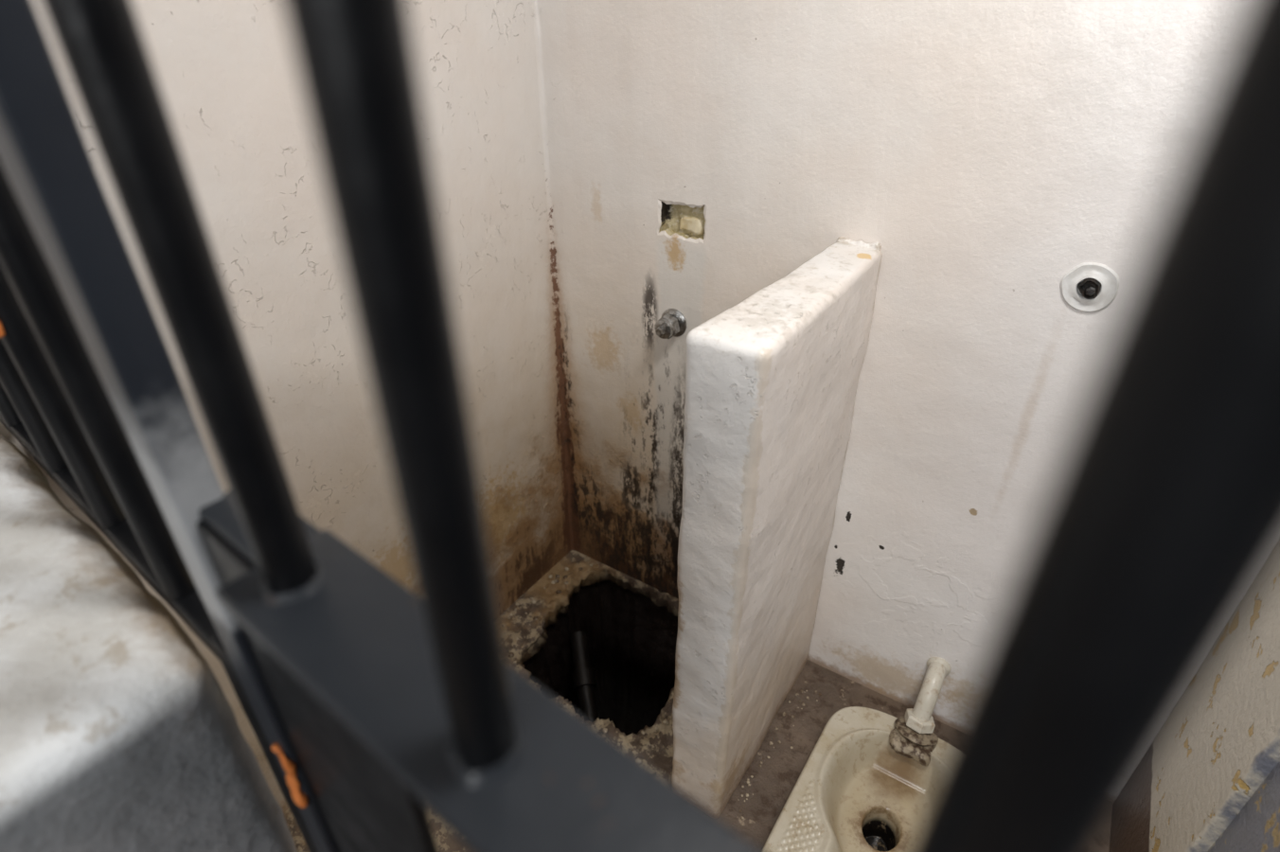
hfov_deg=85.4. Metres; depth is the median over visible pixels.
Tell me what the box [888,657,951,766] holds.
pipe
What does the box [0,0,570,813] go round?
wall
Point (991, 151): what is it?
wall
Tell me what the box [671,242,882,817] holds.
wall
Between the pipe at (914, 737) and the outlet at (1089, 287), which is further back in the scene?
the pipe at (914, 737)
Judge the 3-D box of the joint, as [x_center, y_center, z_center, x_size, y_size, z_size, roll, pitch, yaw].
[0.660,0.772,1.686,0.104,0.039,0.079,19,36,28]
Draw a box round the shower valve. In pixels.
[654,308,686,338]
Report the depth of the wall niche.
1.59 m
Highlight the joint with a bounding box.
[888,727,936,766]
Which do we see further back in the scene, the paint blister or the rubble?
the rubble
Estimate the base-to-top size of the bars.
2.599 m
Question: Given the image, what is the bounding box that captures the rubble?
[501,561,821,819]
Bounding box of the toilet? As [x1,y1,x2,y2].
[761,706,950,851]
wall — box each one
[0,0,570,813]
[538,0,1237,729]
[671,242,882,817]
[1108,562,1279,851]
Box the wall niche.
[665,204,705,237]
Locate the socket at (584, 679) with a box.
[571,667,596,691]
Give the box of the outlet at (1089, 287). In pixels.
[1060,262,1119,312]
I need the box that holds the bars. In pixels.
[0,0,1279,851]
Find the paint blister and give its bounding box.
[836,236,881,250]
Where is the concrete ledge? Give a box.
[0,435,296,851]
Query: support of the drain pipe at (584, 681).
attached to the floor
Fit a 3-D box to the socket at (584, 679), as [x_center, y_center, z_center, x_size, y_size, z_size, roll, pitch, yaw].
[-0.174,0.795,2.173,0.072,0.086,0.074,-6,32,-10]
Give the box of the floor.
[283,550,1110,851]
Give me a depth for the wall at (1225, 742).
1.17 m
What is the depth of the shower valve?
1.67 m
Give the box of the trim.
[533,0,574,551]
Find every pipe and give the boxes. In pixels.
[569,631,599,722]
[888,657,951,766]
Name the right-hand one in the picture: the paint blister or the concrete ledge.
the paint blister
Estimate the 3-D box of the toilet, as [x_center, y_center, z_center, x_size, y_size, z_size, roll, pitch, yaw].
[0.502,0.972,1.527,0.405,0.191,0.689,19,36,28]
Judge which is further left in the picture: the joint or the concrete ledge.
the concrete ledge
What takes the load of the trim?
attached to the wall at (227, 73)

